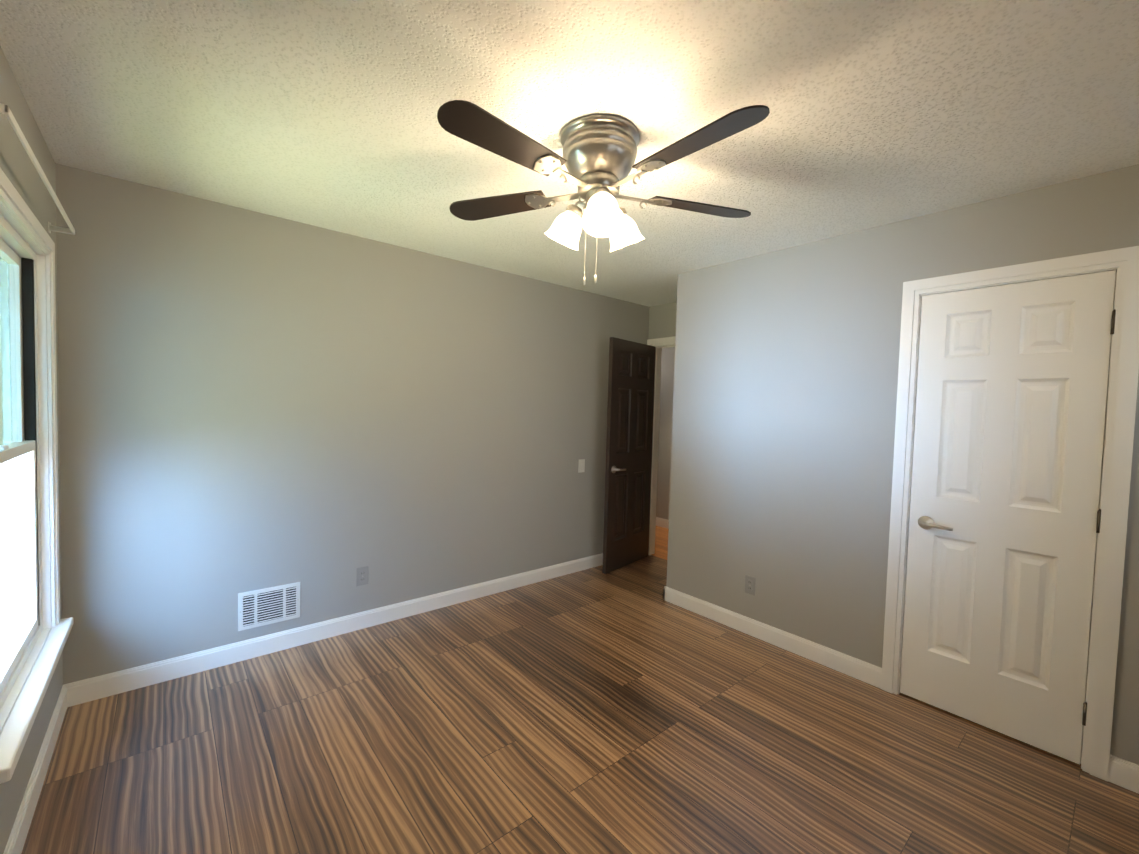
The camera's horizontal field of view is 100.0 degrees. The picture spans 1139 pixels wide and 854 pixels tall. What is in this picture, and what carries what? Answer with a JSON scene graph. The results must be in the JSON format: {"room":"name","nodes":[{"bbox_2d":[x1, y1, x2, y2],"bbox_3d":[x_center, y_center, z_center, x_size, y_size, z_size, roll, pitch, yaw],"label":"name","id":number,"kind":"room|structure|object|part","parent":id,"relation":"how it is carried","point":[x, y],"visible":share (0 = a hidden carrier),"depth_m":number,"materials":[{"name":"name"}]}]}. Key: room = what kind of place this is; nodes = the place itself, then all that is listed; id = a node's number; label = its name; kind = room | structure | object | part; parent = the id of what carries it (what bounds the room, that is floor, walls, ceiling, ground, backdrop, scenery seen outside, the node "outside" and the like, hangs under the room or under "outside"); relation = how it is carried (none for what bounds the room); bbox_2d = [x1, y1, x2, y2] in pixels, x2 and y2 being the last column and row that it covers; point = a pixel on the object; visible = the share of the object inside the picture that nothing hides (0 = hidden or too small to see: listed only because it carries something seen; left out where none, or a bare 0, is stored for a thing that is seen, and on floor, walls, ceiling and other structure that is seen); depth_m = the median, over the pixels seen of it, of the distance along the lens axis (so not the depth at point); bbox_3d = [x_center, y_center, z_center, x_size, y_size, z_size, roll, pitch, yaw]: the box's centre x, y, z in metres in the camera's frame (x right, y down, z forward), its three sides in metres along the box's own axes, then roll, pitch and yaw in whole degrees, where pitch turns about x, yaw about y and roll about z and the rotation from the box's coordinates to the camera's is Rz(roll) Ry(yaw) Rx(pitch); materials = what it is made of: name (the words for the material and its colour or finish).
{"room":"empty bedroom","nodes":[
{"label":"empty bedroom","id":0,"kind":"room"},
{"bbox_2d":[0,46,62,853],"bbox_3d":[-1.087,0.157,0.634,0.120,2.440,4.090,0,3,-40],"label":"wall","id":1,"kind":"structure","parent":0,"point":[18,168],"depth_m":1.65,"materials":[{"name":"grey paint"}]},
{"bbox_2d":[0,168,73,783],"bbox_3d":[-1.837,0.077,1.561,0.175,1.615,1.110,0,3,-40],"label":"window","id":2,"kind":"structure","parent":1,"relation":"in","point":[38,629],"depth_m":1.86,"materials":[{"name":"white"}]},
{"bbox_2d":[3,683,70,853],"bbox_3d":[-1.055,1.324,0.708,0.014,0.105,3.810,0,3,-40],"label":"baseboard","id":3,"kind":"structure","parent":1,"relation":"attached to","point":[17,838],"depth_m":1.69,"materials":[{"name":"white wood"}]},
{"bbox_2d":[0,103,74,234],"bbox_3d":[-1.751,-0.794,1.562,0.075,0.040,1.143,0,3,-40],"label":"curtain rod","id":4,"kind":"object","parent":1,"relation":"attached to","point":[5,110],"visible":1,"depth_m":1.44,"materials":[{"name":"white"}]},
{"bbox_2d":[55,163,648,684],"bbox_3d":[-0.808,0.052,3.468,3.970,2.440,0.120,0,3,-40],"label":"wall","id":5,"kind":"structure","parent":0,"point":[251,401],"depth_m":2.72,"materials":[{"name":"grey paint"}]},
{"bbox_2d":[238,582,299,630],"bbox_3d":[-1.689,1.010,2.696,0.300,0.210,0.012,0,3,-40],"label":"air vent","id":6,"kind":"object","parent":5,"relation":"in","point":[265,606],"visible":1,"depth_m":2.69,"materials":[{"name":"white metal"}]},
{"bbox_2d":[71,553,602,705],"bbox_3d":[-0.804,1.222,3.458,3.952,0.105,0.014,0,3,-40],"label":"baseboard","id":7,"kind":"structure","parent":5,"relation":"attached to","point":[98,687],"depth_m":2.77,"materials":[{"name":"white wood"}]},
{"bbox_2d":[357,566,368,585],"bbox_3d":[-1.307,0.942,3.018,0.072,0.116,0.008,0,3,-40],"label":"electrical outlet","id":8,"kind":"object","parent":5,"relation":"attached to","point":[362,575],"visible":1,"depth_m":3.02,"materials":[{"name":"grey plastic"}]},
{"bbox_2d":[578,459,584,472],"bbox_3d":[0.108,0.340,4.175,0.072,0.116,0.013,0,3,-40],"label":"switch plate","id":9,"kind":"object","parent":5,"relation":"attached to","point":[581,465],"visible":1,"depth_m":4.17,"materials":[{"name":"white plastic"}]},
{"bbox_2d":[0,0,1138,306],"bbox_3d":[0.401,-1.161,2.860,5.280,0.100,5.690,0,3,-40],"label":"ceiling","id":10,"kind":"structure","parent":0,"point":[324,112],"depth_m":1.59,"materials":[{"name":"white paint"}]},
{"bbox_2d":[437,100,769,285],"bbox_3d":[0.101,-0.804,1.681,1.246,0.537,0.800,2,2,3],"label":"ceiling fan","id":11,"kind":"object","parent":10,"relation":"hanging from","point":[599,152],"depth_m":1.67,"materials":[{"name":"brown wood"}]},
{"bbox_3d":[0.122,-0.756,1.812,0.371,0.148,0.392,0,3,-40],"label":"ceiling fan shade","id":12,"kind":"part","parent":11,"relation":"part of","materials":[{"name":"white glass"}]},
{"bbox_2d":[21,526,1138,853],"bbox_3d":[0.330,1.376,2.961,5.280,0.100,5.690,0,3,-40],"label":"floor","id":13,"kind":"structure","parent":0,"point":[627,709],"depth_m":1.97,"materials":[{"name":"brown wood"}]},
{"bbox_2d":[648,302,676,338],"bbox_3d":[1.556,0.104,3.841,0.120,2.440,5.570,0,3,-40],"label":"wall","id":14,"kind":"structure","parent":0,"point":[662,320],"depth_m":4.54,"materials":[{"name":"grey paint"}]},
{"bbox_2d":[602,337,655,573],"bbox_3d":[0.567,0.249,4.348,0.707,2.030,0.207,0,3,-40],"label":"entry door","id":15,"kind":"structure","parent":14,"relation":"in","point":[631,379],"depth_m":4.31,"materials":[{"name":"dark brown stained wood"},{"name":"brushed nickel handle"}]},
{"bbox_2d":[647,336,675,554],"bbox_3d":[1.063,0.227,4.425,0.156,2.120,0.865,0,3,-40],"label":"door frame","id":16,"kind":"structure","parent":14,"relation":"attached to","point":[659,344],"depth_m":4.70,"materials":[{"name":"white wood"}]},
{"bbox_2d":[656,347,674,519],"bbox_3d":[1.705,0.049,5.321,0.120,2.440,3.740,0,3,-40],"label":"wall","id":17,"kind":"structure","parent":0,"point":[665,430],"depth_m":5.85,"materials":[{"name":"grey paint"}]},
{"bbox_2d":[656,517,668,528],"bbox_3d":[1.621,1.215,5.324,0.014,0.105,3.500,0,3,-40],"label":"baseboard","id":18,"kind":"structure","parent":17,"relation":"attached to","point":[662,522],"depth_m":5.86,"materials":[{"name":"white"}]},
{"bbox_2d":[666,164,1138,764],"bbox_3d":[1.769,0.164,2.476,0.120,2.440,2.970,0,3,-40],"label":"wall","id":19,"kind":"structure","parent":0,"point":[786,366],"depth_m":2.75,"materials":[{"name":"grey paint"}]},
{"bbox_2d":[745,575,755,595],"bbox_3d":[1.169,1.024,3.092,0.008,0.116,0.072,0,3,-40],"label":"outlet","id":20,"kind":"object","parent":19,"relation":"attached to","point":[750,583],"visible":1,"depth_m":3.09,"materials":[{"name":"grey plastic"}]},
{"bbox_2d":[663,586,881,688],"bbox_3d":[1.183,1.293,3.072,0.014,0.105,1.444,0,3,-40],"label":"baseboard","id":21,"kind":"structure","parent":19,"relation":"attached to","point":[861,670],"depth_m":2.92,"materials":[{"name":"white wood"}]},
{"bbox_2d":[900,270,1115,764],"bbox_3d":[1.935,0.374,2.175,0.096,2.030,0.650,0,3,-40],"label":"closet door","id":22,"kind":"structure","parent":19,"relation":"in","point":[1009,431],"depth_m":2.15,"materials":[{"name":"white wood"}]},
{"bbox_2d":[881,246,1138,781],"bbox_3d":[1.979,0.340,2.216,0.138,2.120,0.795,0,3,-40],"label":"door frame","id":23,"kind":"structure","parent":19,"relation":"attached to","point":[1113,507],"depth_m":1.94,"materials":[{"name":"white wood"}]},
{"bbox_2d":[1108,754,1138,793],"bbox_3d":[2.394,1.383,1.643,0.014,0.105,0.715,0,3,-40],"label":"baseboard","id":24,"kind":"structure","parent":19,"relation":"attached to","point":[1123,773],"depth_m":1.88,"materials":[{"name":"white wood"}]},
{"label":"outside","id":25,"kind":"structure","parent":0,"visible":0},
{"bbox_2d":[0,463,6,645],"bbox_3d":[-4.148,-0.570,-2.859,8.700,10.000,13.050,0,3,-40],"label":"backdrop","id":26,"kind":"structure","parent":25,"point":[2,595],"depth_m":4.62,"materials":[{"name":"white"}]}
]}

